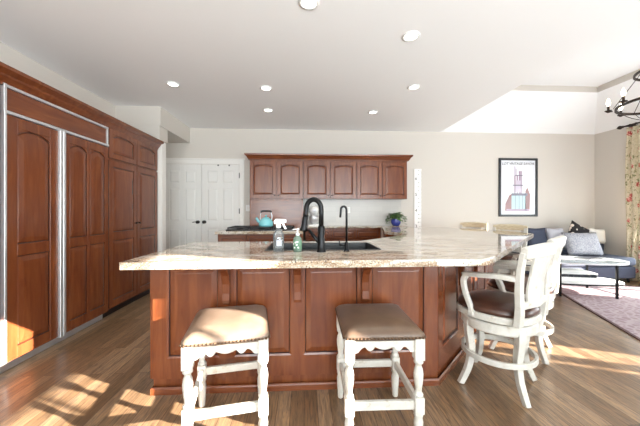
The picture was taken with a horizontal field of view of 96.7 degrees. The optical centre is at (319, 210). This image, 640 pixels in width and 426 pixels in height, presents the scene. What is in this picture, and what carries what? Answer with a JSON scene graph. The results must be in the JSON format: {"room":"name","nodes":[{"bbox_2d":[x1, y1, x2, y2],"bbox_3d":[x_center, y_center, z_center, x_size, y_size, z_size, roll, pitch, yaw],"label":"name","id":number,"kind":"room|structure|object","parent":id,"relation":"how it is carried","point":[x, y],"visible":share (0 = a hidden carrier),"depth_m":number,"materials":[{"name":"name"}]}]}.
{"room":"kitchen","nodes":[
{"label":"kitchen","id":0,"kind":"room"},
{"bbox_2d":[0,42,114,117],"bbox_3d":[-2.834,-0.290,0.528,0.120,3.000,9.370,0,0,-3],"label":"wall","id":1,"kind":"structure","parent":0,"point":[9,56],"depth_m":3.08,"materials":[{"name":"grey paint"}]},
{"bbox_2d":[131,125,167,142],"bbox_3d":[-2.670,-1.151,4.273,0.625,0.197,0.249,0,0,-3],"label":"wall","id":2,"kind":"structure","parent":0,"point":[158,132],"depth_m":4.16,"materials":[{"name":"grey paint"}]},
{"bbox_2d":[115,106,189,142],"bbox_3d":[-2.686,-1.390,4.687,0.640,0.280,1.080,0,0,-3],"label":"wall","id":3,"kind":"structure","parent":0,"point":[178,132],"depth_m":4.16,"materials":[{"name":"grey paint"}]},
{"bbox_2d":[157,143,165,250],"bbox_3d":[-2.689,0.080,4.347,0.595,2.260,0.120,0,0,-3],"label":"wall","id":4,"kind":"structure","parent":0,"point":[161,171],"depth_m":4.32,"materials":[{"name":"white paint"}]},
{"bbox_2d":[0,0,639,133],"bbox_3d":[1.491,-1.850,0.744,8.740,0.640,9.520,0,0,-3],"label":"ceiling","id":5,"kind":"structure","parent":0,"point":[334,63],"depth_m":2.89,"materials":[{"name":"white paint"}]},
{"bbox_2d":[166,81,179,86],"bbox_3d":[-1.771,-1.524,3.426,0.156,0.009,0.156,0,0,-3],"label":"recessed light","id":6,"kind":"object","parent":5,"relation":"in","point":[169,83],"visible":1,"depth_m":3.42,"materials":[{"name":"white"}]},
{"bbox_2d":[260,85,271,90],"bbox_3d":[-0.671,-1.524,3.538,0.156,0.009,0.156,0,0,-3],"label":"recessed light","id":7,"kind":"object","parent":5,"relation":"in","point":[264,88],"visible":1,"depth_m":3.54,"materials":[{"name":"white"}]},
{"bbox_2d":[263,108,272,111],"bbox_3d":[-0.788,-1.524,4.308,0.156,0.009,0.156,0,0,-3],"label":"recessed light","id":8,"kind":"object","parent":5,"relation":"in","point":[265,109],"visible":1,"depth_m":4.31,"materials":[{"name":"white"}]},
{"bbox_2d":[298,0,319,9],"bbox_3d":[-0.080,-1.524,2.082,0.156,0.009,0.156,0,0,-3],"label":"recessed light","id":9,"kind":"object","parent":5,"relation":"in","point":[305,4],"visible":1,"depth_m":2.10,"materials":[{"name":"white plastic"}]},
{"bbox_2d":[368,110,377,113],"bbox_3d":[0.819,-1.524,4.396,0.156,0.009,0.156,0,0,-3],"label":"recessed light","id":10,"kind":"object","parent":5,"relation":"in","point":[372,111],"visible":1,"depth_m":4.40,"materials":[{"name":"white"}]},
{"bbox_2d":[402,31,419,41],"bbox_3d":[0.795,-1.524,2.486,0.156,0.009,0.156,0,0,-3],"label":"recessed light","id":11,"kind":"object","parent":5,"relation":"in","point":[410,36],"visible":1,"depth_m":2.48,"materials":[{"name":"white"}]},
{"bbox_2d":[407,84,420,89],"bbox_3d":[1.160,-1.524,3.509,0.156,0.009,0.156,0,0,-3],"label":"recessed light","id":12,"kind":"object","parent":5,"relation":"in","point":[415,86],"visible":1,"depth_m":3.51,"materials":[{"name":"white"}]},
{"bbox_2d":[513,69,639,92],"bbox_3d":[4.031,-2.120,3.415,1.860,0.100,3.060,0,0,-3],"label":"trim","id":13,"kind":"structure","parent":5,"relation":"attached to","point":[629,76],"depth_m":4.91,"materials":[{"name":"grey paint"}]},
{"bbox_2d":[604,71,639,119],"bbox_3d":[3.590,-1.526,2.916,0.960,1.283,0.950,0,0,-3],"label":"chandelier","id":14,"kind":"object","parent":5,"relation":"hanging from","point":[623,102],"visible":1,"depth_m":3.11,"materials":[{"name":"grey metal"}]},
{"bbox_2d":[604,98,612,112],"bbox_3d":[3.271,-1.195,3.226,0.064,0.164,0.062,0,0,-3],"label":"bulb","id":15,"kind":"object","parent":14,"relation":"on","point":[608,102],"depth_m":3.22,"materials":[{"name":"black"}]},
{"bbox_2d":[619,88,627,103],"bbox_3d":[3.142,-1.195,2.943,0.067,0.164,0.062,0,0,-3],"label":"bulb","id":16,"kind":"object","parent":14,"relation":"on","point":[623,92],"depth_m":2.94,"materials":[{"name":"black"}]},
{"bbox_2d":[0,273,639,425],"bbox_3d":[1.489,1.260,0.769,8.740,0.100,9.570,0,0,-3],"label":"floor","id":17,"kind":"structure","parent":0,"point":[98,375],"depth_m":1.89,"materials":[{"name":"brown wood"}]},
{"bbox_2d":[0,83,108,372],"bbox_3d":[-2.605,0.135,2.624,0.561,2.150,1.120,0,0,-3],"label":"refrigerator","id":18,"kind":"object","parent":17,"relation":"on","point":[54,158],"visible":1,"depth_m":2.44,"materials":[{"name":"brown wood"}]},
{"bbox_2d":[103,129,157,317],"bbox_3d":[-2.666,0.130,3.735,0.564,2.160,1.085,0,0,-3],"label":"pantry cabinet","id":19,"kind":"object","parent":17,"relation":"on","point":[132,163],"visible":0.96,"depth_m":3.60,"materials":[{"name":"brown wood"}]},
{"bbox_2d":[0,61,163,148],"bbox_3d":[-2.594,-0.988,2.835,0.607,0.125,2.950,0,0,-3],"label":"trim","id":20,"kind":"structure","parent":19,"relation":"attached to","point":[9,75],"depth_m":2.60,"materials":[{"name":"brown wood"}]},
{"bbox_2d":[179,305,269,425],"bbox_3d":[-0.511,0.897,1.609,0.429,0.625,0.468,0,0,-13],"label":"counter stool","id":21,"kind":"object","parent":17,"relation":"on","point":[223,330],"visible":1,"depth_m":1.43,"materials":[{"name":"white wood"}]},
{"bbox_2d":[218,234,302,241],"bbox_3d":[-0.856,0.765,4.464,1.170,0.889,1.050,0,0,-3],"label":"base cabinet","id":22,"kind":"object","parent":17,"relation":"on","point":[221,237],"visible":0.23,"depth_m":3.94,"materials":[{"name":"brown wood"}]},
{"bbox_2d":[215,227,302,233],"bbox_3d":[-0.876,0.300,4.617,1.206,0.040,1.417,0,0,-3],"label":"countertop","id":23,"kind":"structure","parent":22,"relation":"on","point":[224,231],"depth_m":3.91,"materials":[{"name":"stone"}]},
{"bbox_2d":[226,225,294,230],"bbox_3d":[-0.874,0.257,4.338,0.980,0.046,0.520,0,0,-3],"label":"gas cooktop","id":24,"kind":"object","parent":23,"relation":"in","point":[291,227],"visible":0.85,"depth_m":4.11,"materials":[{"name":"black metal"}]},
{"bbox_2d":[255,210,272,226],"bbox_3d":[-0.821,0.109,4.269,0.244,0.248,0.216,0,0,32],"label":"tea kettle","id":25,"kind":"object","parent":24,"relation":"on","point":[265,221],"visible":1,"depth_m":4.20,"materials":[{"name":"teal metal"}]},
{"bbox_2d":[250,199,302,226],"bbox_3d":[-0.775,0.034,5.174,0.938,0.493,0.318,0,0,-3],"label":"appliance garage","id":26,"kind":"object","parent":23,"relation":"on","point":[291,210],"visible":0.77,"depth_m":5.03,"materials":[{"name":"brown wood"}]},
{"bbox_2d":[150,232,494,395],"bbox_3d":[0.659,0.766,3.078,1.991,0.887,4.188,0,0,43],"label":"kitchen island","id":27,"kind":"object","parent":17,"relation":"on","point":[300,303],"visible":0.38,"depth_m":1.93,"materials":[{"name":"brown wood"}]},
{"bbox_2d":[119,227,533,269],"bbox_3d":[0.706,0.301,2.990,2.206,0.042,4.555,0,0,42],"label":"island countertop","id":28,"kind":"structure","parent":27,"relation":"on","point":[410,246],"depth_m":1.87,"materials":[{"name":"stone"}]},
{"bbox_2d":[273,219,286,252],"bbox_3d":[-0.276,0.167,1.954,0.095,0.226,0.078,0,0,-13],"label":"spray bottle","id":29,"kind":"object","parent":28,"relation":"on","point":[278,222],"visible":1,"depth_m":1.95,"materials":[{"name":"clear plastic"}]},
{"bbox_2d":[293,228,301,251],"bbox_3d":[-0.155,0.200,1.959,0.062,0.160,0.062,0,0,-18],"label":"soap bottle","id":30,"kind":"object","parent":28,"relation":"on","point":[297,241],"visible":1,"depth_m":1.94,"materials":[{"name":"green plastic"}]},
{"bbox_2d":[300,197,325,251],"bbox_3d":[-0.050,0.091,1.976,0.190,0.378,0.068,0,0,17],"label":"kitchen faucet","id":31,"kind":"object","parent":28,"relation":"on","point":[320,240],"visible":1,"depth_m":1.95,"materials":[{"name":"black metal"}]},
{"bbox_2d":[265,242,380,250],"bbox_3d":[0.015,0.398,2.249,0.844,0.245,0.454,0,0,-3],"label":"sink","id":32,"kind":"object","parent":28,"relation":"in","point":[352,245],"visible":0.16,"depth_m":2.45,"materials":[{"name":"black"}]},
{"bbox_2d":[339,205,349,251],"bbox_3d":[0.169,0.120,1.978,0.076,0.319,0.044,0,0,-3],"label":"filter faucet","id":33,"kind":"object","parent":28,"relation":"on","point":[346,245],"visible":0.99,"depth_m":1.97,"materials":[{"name":"black metal"}]},
{"bbox_2d":[305,228,380,240],"bbox_3d":[0.409,0.756,5.229,1.360,0.907,0.335,0,0,-3],"label":"base cabinet","id":34,"kind":"object","parent":17,"relation":"on","point":[331,234],"visible":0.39,"depth_m":5.07,"materials":[{"name":"brown wood"}]},
{"bbox_2d":[307,225,407,227],"bbox_3d":[0.633,0.289,5.225,1.872,0.026,0.353,0,0,-3],"label":"countertop","id":35,"kind":"structure","parent":34,"relation":"on","point":[369,226],"depth_m":5.07,"materials":[{"name":"stone"}]},
{"bbox_2d":[308,206,318,226],"bbox_3d":[-0.109,0.091,5.182,0.220,0.369,0.304,0,0,-3],"label":"stand mixer","id":36,"kind":"object","parent":35,"relation":"on","point":[313,218],"visible":0.94,"depth_m":5.07,"materials":[{"name":"white plastic"}]},
{"bbox_2d":[309,216,318,223],"bbox_3d":[-0.107,0.166,5.137,0.186,0.149,0.184,0,0,-3],"label":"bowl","id":37,"kind":"object","parent":36,"relation":"on","point":[313,219],"depth_m":5.07,"materials":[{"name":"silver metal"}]},
{"bbox_2d":[386,212,406,225],"bbox_3d":[1.417,0.148,5.265,0.427,0.256,0.334,0,0,-3],"label":"potted plant","id":38,"kind":"object","parent":35,"relation":"on","point":[395,221],"visible":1,"depth_m":5.21,"materials":[{"name":"green plant"}]},
{"bbox_2d":[335,303,425,425],"bbox_3d":[0.320,0.897,1.655,0.429,0.625,0.468,0,0,-2],"label":"counter stool","id":39,"kind":"object","parent":17,"relation":"on","point":[383,326],"visible":1,"depth_m":1.45,"materials":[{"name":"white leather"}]},
{"bbox_2d":[459,222,487,229],"bbox_3d":[2.554,0.704,4.881,0.577,1.012,0.543,0,0,-45],"label":"swivel chair","id":40,"kind":"object","parent":17,"relation":"on","point":[469,225],"visible":0.07,"depth_m":5.05,"materials":[{"name":"white paint"}]},
{"bbox_2d":[457,242,557,407],"bbox_3d":[1.273,0.704,1.997,0.522,1.012,0.560,0,0,-33],"label":"swivel chair","id":41,"kind":"object","parent":17,"relation":"on","point":[501,314],"visible":1,"depth_m":1.83,"materials":[{"name":"white paint"}]},
{"bbox_2d":[458,289,540,318],"bbox_3d":[1.259,0.639,2.018,0.478,0.077,0.468,0,0,-33],"label":"cushion","id":42,"kind":"object","parent":41,"relation":"on","point":[489,304],"depth_m":1.88,"materials":[{"name":"leather"}]},
{"bbox_2d":[492,224,527,275],"bbox_3d":[2.666,0.704,4.114,0.583,1.012,0.556,0,0,-40],"label":"swivel chair","id":43,"kind":"object","parent":17,"relation":"on","point":[505,227],"visible":0.11,"depth_m":4.17,"materials":[{"name":"white paint"}]},
{"bbox_2d":[499,252,518,259],"bbox_3d":[2.655,0.639,4.105,0.468,0.077,0.478,0,0,-40],"label":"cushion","id":44,"kind":"object","parent":43,"relation":"on","point":[509,256],"depth_m":3.91,"materials":[{"name":"leather"}]},
{"bbox_2d":[487,235,566,363],"bbox_3d":[1.789,0.704,2.488,0.522,1.012,0.545,0,0,-40],"label":"swivel chair","id":45,"kind":"object","parent":17,"relation":"on","point":[541,336],"visible":0.38,"depth_m":2.31,"materials":[{"name":"white paint"}]},
{"bbox_2d":[488,275,554,293],"bbox_3d":[1.768,0.639,2.513,0.478,0.077,0.468,0,0,-40],"label":"cushion","id":46,"kind":"object","parent":45,"relation":"on","point":[509,286],"depth_m":2.40,"materials":[{"name":"leather"}]},
{"bbox_2d":[558,285,639,340],"bbox_3d":[4.020,1.204,3.115,1.650,0.011,3.380,0,0,20],"label":"rug","id":47,"kind":"object","parent":17,"relation":"on","point":[623,313],"visible":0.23,"depth_m":3.69,"materials":[{"name":"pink carpet"}]},
{"bbox_2d":[511,235,635,281],"bbox_3d":[4.585,0.829,5.144,1.830,0.740,0.920,0,0,-3],"label":"sofa","id":48,"kind":"object","parent":47,"relation":"on","point":[627,272],"visible":0.26,"depth_m":4.73,"materials":[{"name":"blue fabric"}]},
{"bbox_2d":[527,228,546,244],"bbox_3d":[4.022,0.520,5.273,0.380,0.411,0.161,0,0,0],"label":"throw pillow","id":49,"kind":"object","parent":48,"relation":"on","point":[540,236],"visible":0.59,"depth_m":5.23,"materials":[{"name":"blue fabric"}]},
{"bbox_2d":[545,228,566,249],"bbox_3d":[4.401,0.520,5.294,0.360,0.408,0.170,0,0,-6],"label":"throw pillow","id":50,"kind":"object","parent":48,"relation":"on","point":[550,232],"visible":0.41,"depth_m":5.27,"materials":[{"name":"grey fabric"}]},
{"bbox_2d":[568,220,589,232],"bbox_3d":[4.774,0.435,5.265,0.539,0.536,0.150,0,0,-4],"label":"throw pillow","id":51,"kind":"object","parent":48,"relation":"on","point":[574,227],"visible":0.41,"depth_m":5.23,"materials":[{"name":"black fabric"}]},
{"bbox_2d":[561,232,604,255],"bbox_3d":[4.599,0.575,4.984,0.620,0.389,0.234,0,0,1],"label":"throw pillow","id":52,"kind":"object","parent":48,"relation":"on","point":[576,243],"visible":0.97,"depth_m":4.91,"materials":[{"name":"grey fabric"}]},
{"bbox_2d":[588,228,605,243],"bbox_3d":[5.209,0.470,5.359,0.367,0.311,0.124,0,0,-3],"label":"throw pillow","id":53,"kind":"object","parent":48,"relation":"on","point":[600,233],"visible":0.48,"depth_m":5.32,"materials":[{"name":"white fabric"}]},
{"bbox_2d":[560,252,635,266],"bbox_3d":[4.541,0.852,5.041,1.430,0.145,0.720,0,0,-3],"label":"seat cushion","id":54,"kind":"object","parent":48,"relation":"on","point":[632,261],"depth_m":4.73,"materials":[{"name":"fabric"}]},
{"bbox_2d":[527,256,629,298],"bbox_3d":[3.771,0.954,4.217,1.240,0.490,0.620,0,0,11],"label":"coffee table","id":55,"kind":"object","parent":47,"relation":"on","point":[605,282],"visible":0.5,"depth_m":3.99,"materials":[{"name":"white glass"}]},
{"bbox_2d":[560,257,575,260],"bbox_3d":[3.545,0.703,4.209,0.304,0.010,0.224,0,0,22],"label":"magazine","id":56,"kind":"object","parent":55,"relation":"on","point":[561,258],"visible":0.43,"depth_m":4.12,"materials":[{"name":"white paper"}]},
{"bbox_2d":[562,268,600,281],"bbox_3d":[3.745,0.936,4.191,0.520,0.145,0.240,0,0,11],"label":"storage box","id":57,"kind":"object","parent":55,"relation":"on","point":[568,274],"visible":0.73,"depth_m":4.10,"materials":[{"name":"white plastic"}]},
{"bbox_2d":[574,256,606,259],"bbox_3d":[4.031,0.703,4.249,0.324,0.010,0.224,0,0,-13],"label":"magazine","id":58,"kind":"object","parent":55,"relation":"on","point":[583,257],"visible":1,"depth_m":4.19,"materials":[{"name":"white paper"}]},
{"bbox_2d":[562,277,624,284],"bbox_3d":[3.771,1.016,4.217,1.140,0.015,0.540,0,0,11],"label":"shelf","id":59,"kind":"object","parent":55,"relation":"attached to","point":[604,281],"depth_m":4.01,"materials":[{"name":"white plastic"}]},
{"bbox_2d":[166,128,594,240],"bbox_3d":[1.274,-0.590,5.510,8.840,3.600,0.120,0,0,-3],"label":"wall","id":60,"kind":"structure","parent":0,"point":[459,183],"depth_m":5.52,"materials":[{"name":"grey paint"}]},
{"bbox_2d":[166,164,201,248],"bbox_3d":[-2.516,0.172,5.191,0.669,2.060,0.090,0,0,-3],"label":"door","id":61,"kind":"structure","parent":60,"relation":"in","point":[183,181],"depth_m":5.22,"materials":[{"name":"white paint"}]},
{"bbox_2d":[166,158,244,225],"bbox_3d":[-2.176,0.120,5.242,1.560,2.180,0.030,0,0,-3],"label":"trim","id":62,"kind":"structure","parent":60,"relation":"attached to","point":[240,162],"depth_m":5.26,"materials":[{"name":"white paint"}]},
{"bbox_2d":[202,164,239,241],"bbox_3d":[-1.831,0.172,5.229,0.691,2.060,0.090,0,0,-3],"label":"door","id":63,"kind":"structure","parent":60,"relation":"in","point":[220,183],"depth_m":5.25,"materials":[{"name":"white paint"}]},
{"bbox_2d":[250,160,302,198],"bbox_3d":[-0.772,-0.562,5.154,0.940,0.695,0.357,0,0,-3],"label":"upper cabinet","id":64,"kind":"object","parent":60,"relation":"attached to","point":[269,179],"visible":0.99,"depth_m":5.01,"materials":[{"name":"brown wood"}]},
{"bbox_2d":[244,153,412,161],"bbox_3d":[0.166,-0.950,5.181,2.978,0.100,0.408,0,0,-3],"label":"trim","id":65,"kind":"structure","parent":64,"relation":"attached to","point":[251,156],"depth_m":5.01,"materials":[{"name":"brown wood"}]},
{"bbox_2d":[303,160,355,199],"bbox_3d":[0.173,-0.562,5.207,0.948,0.695,0.357,0,0,-3],"label":"upper cabinet","id":66,"kind":"object","parent":60,"relation":"attached to","point":[322,179],"visible":1,"depth_m":5.06,"materials":[{"name":"brown wood"}]},
{"bbox_2d":[303,200,400,225],"bbox_3d":[0.623,0.033,5.408,1.872,0.492,0.009,0,0,-3],"label":"backsplash","id":67,"kind":"structure","parent":60,"relation":"attached to","point":[362,212],"depth_m":5.41,"materials":[{"name":"tile"}]},
{"bbox_2d":[354,161,406,199],"bbox_3d":[1.109,-0.562,5.260,0.924,0.695,0.357,0,0,-3],"label":"upper cabinet","id":68,"kind":"object","parent":60,"relation":"attached to","point":[375,180],"visible":1,"depth_m":5.11,"materials":[{"name":"brown wood"}]},
{"bbox_2d":[414,169,421,226],"bbox_3d":[1.882,0.050,5.475,0.140,1.720,0.017,0,0,-3],"label":"chart","id":69,"kind":"object","parent":60,"relation":"attached to","point":[417,172],"visible":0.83,"depth_m":5.47,"materials":[{"name":"white"}]},
{"bbox_2d":[499,269,510,272],"bbox_3d":[4.044,1.155,5.597,2.900,0.110,0.015,0,0,-3],"label":"baseboard","id":70,"kind":"structure","parent":60,"relation":"attached to","point":[501,270],"depth_m":5.57,"materials":[{"name":"white paint"}]},
{"bbox_2d":[498,158,537,216],"bbox_3d":[3.889,-0.463,5.581,0.790,1.145,0.030,0,0,-3],"label":"framed poster","id":71,"kind":"object","parent":60,"relation":"attached to","point":[517,177],"visible":1,"depth_m":5.58,"materials":[{"name":"grey paper"}]},
{"bbox_2d":[595,123,639,256],"bbox_3d":[5.700,-0.590,3.208,0.140,3.600,4.970,0,0,-3],"label":"wall","id":72,"kind":"structure","parent":0,"point":[610,146],"depth_m":5.37,"materials":[{"name":"grey paint"}]},
{"bbox_2d":[616,122,639,129],"bbox_3d":[5.499,-1.477,3.790,0.192,0.093,2.715,0,0,-3],"label":"curtain rod","id":73,"kind":"object","parent":72,"relation":"attached to","point":[635,123],"visible":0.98,"depth_m":4.99,"materials":[{"name":"grey metal"}]},
{"bbox_2d":[625,125,639,281],"bbox_3d":[5.387,-0.130,4.644,0.078,2.640,0.709,0,0,-4],"label":"curtain","id":74,"kind":"object","parent":73,"relation":"hanging from","point":[632,154],"visible":0.89,"depth_m":4.86,"materials":[{"name":"fabric"}]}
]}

